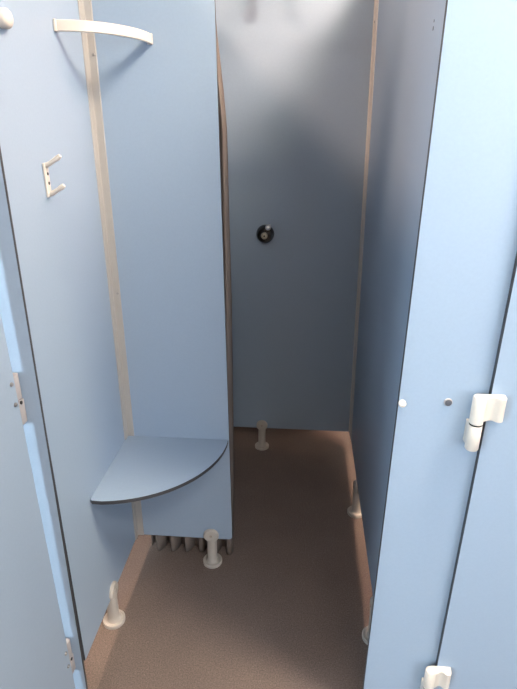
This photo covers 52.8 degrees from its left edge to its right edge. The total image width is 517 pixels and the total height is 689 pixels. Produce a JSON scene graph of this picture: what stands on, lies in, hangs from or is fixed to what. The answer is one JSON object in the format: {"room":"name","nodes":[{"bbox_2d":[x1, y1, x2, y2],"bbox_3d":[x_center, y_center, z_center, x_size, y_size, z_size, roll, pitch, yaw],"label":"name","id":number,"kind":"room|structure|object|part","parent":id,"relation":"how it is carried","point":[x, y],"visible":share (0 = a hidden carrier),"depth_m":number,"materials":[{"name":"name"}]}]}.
{"room":"changing room","nodes":[
{"label":"changing room","id":0,"kind":"room"},
{"bbox_2d":[84,427,372,688],"bbox_3d":[0.477,1.279,0.793,6.600,0.100,4.600,2,22,4],"label":"floor","id":1,"kind":"structure","parent":0,"point":[289,607],"depth_m":1.75,"materials":[{"name":"brown plastic"}]},
{"bbox_2d":[0,147,87,688],"bbox_3d":[-0.563,0.038,1.061,0.210,1.999,0.055,2,22,4],"label":"post","id":2,"kind":"object","parent":1,"relation":"on","point":[13,310],"depth_m":1.12,"materials":[{"name":"blue laminate"}]},
{"bbox_3d":[-0.530,0.118,1.086,0.075,0.118,0.047,2,22,4],"label":"door hinge","id":3,"kind":"part","parent":2,"relation":"part of","materials":[{"name":"white plastic"}]},
{"bbox_2d":[0,313,74,688],"bbox_3d":[-0.542,0.188,0.671,0.032,1.988,0.811,2,22,5],"label":"door","id":4,"kind":"structure","parent":2,"relation":"attached to","point":[33,646],"depth_m":1.11,"materials":[{"name":"blue laminate"}]},
{"bbox_3d":[-0.525,0.828,1.368,0.075,0.118,0.047,2,22,4],"label":"door hinge","id":5,"kind":"part","parent":2,"relation":"part of","materials":[{"name":"white plastic"}]},
{"bbox_2d":[0,0,134,659],"bbox_3d":[-0.424,-0.200,1.660,0.069,2.000,1.250,2,22,4],"label":"partition panel","id":6,"kind":"object","parent":1,"relation":"on","point":[45,114],"visible":0.48,"depth_m":1.23,"materials":[{"name":"blue laminate"}]},
{"bbox_2d":[0,7,13,28],"bbox_3d":[-0.448,-0.579,0.923,0.018,0.033,0.033,2,22,4],"label":"door stop","id":7,"kind":"object","parent":6,"relation":"attached to","point":[6,18],"visible":1,"depth_m":0.92,"materials":[{"name":"beige plastic"}]},
{"bbox_2d":[42,154,65,197],"bbox_3d":[-0.431,-0.356,1.100,0.042,0.088,0.018,2,22,4],"label":"double hook","id":8,"kind":"object","parent":6,"relation":"attached to","point":[49,193],"visible":1,"depth_m":1.10,"materials":[{"name":"beige plastic"}]},
{"bbox_3d":[-0.449,-0.349,1.105,0.006,0.070,0.017,2,22,4],"label":"plate","id":9,"kind":"part","parent":8,"relation":"part of","materials":[{"name":"beige plastic"}]},
{"bbox_2d":[53,19,152,44],"bbox_3d":[-0.336,-0.711,1.181,0.249,0.024,0.059,-19,29,-40],"label":"curved rail","id":10,"kind":"object","parent":6,"relation":"attached to","point":[60,25],"visible":1,"depth_m":1.14,"materials":[{"name":"beige plastic"}]},
{"bbox_2d":[78,0,133,439],"bbox_3d":[-0.417,-0.384,1.417,0.023,1.478,0.030,2,22,4],"label":"trim","id":11,"kind":"structure","parent":6,"relation":"attached to","point":[84,6],"depth_m":1.43,"materials":[{"name":"beige plastic"}]},
{"bbox_3d":[-0.458,0.827,1.635,0.069,0.112,0.069,2,22,4],"label":"support leg","id":12,"kind":"part","parent":6,"relation":"part of","materials":[{"name":"white plastic"}]},
{"bbox_2d":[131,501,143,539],"bbox_3d":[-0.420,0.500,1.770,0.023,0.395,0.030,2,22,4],"label":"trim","id":13,"kind":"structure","parent":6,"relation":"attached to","point":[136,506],"depth_m":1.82,"materials":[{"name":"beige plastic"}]},
{"bbox_2d":[91,436,227,504],"bbox_3d":[-0.276,0.386,1.549,0.332,0.046,0.331,2,22,4],"label":"seat","id":14,"kind":"object","parent":6,"relation":"attached to","point":[144,467],"visible":1,"depth_m":1.54,"materials":[{"name":"blue laminate"}]},
{"bbox_3d":[-0.029,-1.042,1.198,0.786,0.048,0.048,2,22,4],"label":"rail","id":15,"kind":"object","parent":6,"relation":"attached to","visible":0},
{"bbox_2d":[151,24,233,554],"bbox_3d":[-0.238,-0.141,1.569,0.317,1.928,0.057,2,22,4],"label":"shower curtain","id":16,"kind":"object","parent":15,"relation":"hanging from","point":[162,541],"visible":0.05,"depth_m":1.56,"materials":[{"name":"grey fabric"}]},
{"bbox_2d":[91,0,232,568],"bbox_3d":[-0.258,-0.144,1.523,0.340,2.000,0.069,2,22,4],"label":"partition panel","id":17,"kind":"object","parent":1,"relation":"on","point":[160,100],"visible":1,"depth_m":1.45,"materials":[{"name":"blue laminate"}]},
{"bbox_3d":[-0.166,0.735,1.866,0.069,0.112,0.069,2,22,4],"label":"support leg","id":18,"kind":"part","parent":17,"relation":"part of","materials":[{"name":"white plastic"}]},
{"bbox_2d":[215,0,373,450],"bbox_3d":[0.038,-0.420,2.216,0.840,2.000,0.069,2,22,4],"label":"partition panel","id":19,"kind":"object","parent":1,"relation":"on","point":[296,73],"visible":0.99,"depth_m":2.12,"materials":[{"name":"blue laminate"}]},
{"bbox_3d":[0.017,0.457,2.566,0.069,0.112,0.069,2,22,4],"label":"support leg","id":20,"kind":"part","parent":19,"relation":"part of","materials":[{"name":"white plastic"}]},
{"bbox_2d":[256,224,273,242],"bbox_3d":[0.026,-0.458,2.164,0.076,0.081,0.055,2,22,4],"label":"valve","id":21,"kind":"object","parent":19,"relation":"attached to","point":[265,233],"visible":1,"depth_m":2.16,"materials":[{"name":"black"}]},
{"bbox_2d":[347,0,445,644],"bbox_3d":[0.388,-0.176,1.608,0.070,2.000,1.238,2,22,4],"label":"partition panel","id":22,"kind":"object","parent":1,"relation":"on","point":[409,32],"visible":0.7,"depth_m":1.48,"materials":[{"name":"blue laminate"}]},
{"bbox_3d":[0.399,0.639,2.112,0.069,0.112,0.069,2,22,4],"label":"support leg","id":23,"kind":"part","parent":22,"relation":"part of","materials":[{"name":"white plastic"}]},
{"bbox_2d":[349,0,378,439],"bbox_3d":[0.423,-0.441,2.122,0.034,1.888,0.085,2,22,4],"label":"trim","id":24,"kind":"structure","parent":22,"relation":"attached to","point":[376,2],"depth_m":2.07,"materials":[{"name":"beige plastic"}]},
{"bbox_3d":[0.353,0.851,1.581,0.069,0.112,0.069,2,22,4],"label":"support leg","id":25,"kind":"part","parent":22,"relation":"part of","materials":[{"name":"white plastic"}]},
{"bbox_2d":[362,0,516,688],"bbox_3d":[0.396,0.064,1.005,0.239,1.999,0.054,2,22,4],"label":"partition panel","id":26,"kind":"object","parent":1,"relation":"on","point":[466,246],"depth_m":0.99,"materials":[{"name":"blue laminate"}]},
{"bbox_3d":[0.444,0.855,1.309,0.063,0.118,0.041,2,22,4],"label":"door hinge","id":27,"kind":"part","parent":26,"relation":"part of","materials":[{"name":"white plastic"}]},
{"bbox_2d":[444,398,452,405],"bbox_3d":[0.380,0.116,1.041,0.017,0.017,0.003,2,22,4],"label":"screw","id":28,"kind":"object","parent":26,"relation":"in","point":[447,401],"depth_m":1.04,"materials":[{"name":"grey metal"}]},
{"bbox_2d":[434,253,516,688],"bbox_3d":[0.767,0.068,0.982,0.645,1.988,0.013,2,22,4],"label":"door","id":29,"kind":"structure","parent":26,"relation":"attached to","point":[478,640],"depth_m":1.16,"materials":[{"name":"blue laminate"}]},
{"bbox_3d":[0.446,0.153,1.029,0.063,0.118,0.041,2,22,4],"label":"door hinge","id":30,"kind":"part","parent":26,"relation":"part of","materials":[{"name":"white plastic"}]}
]}

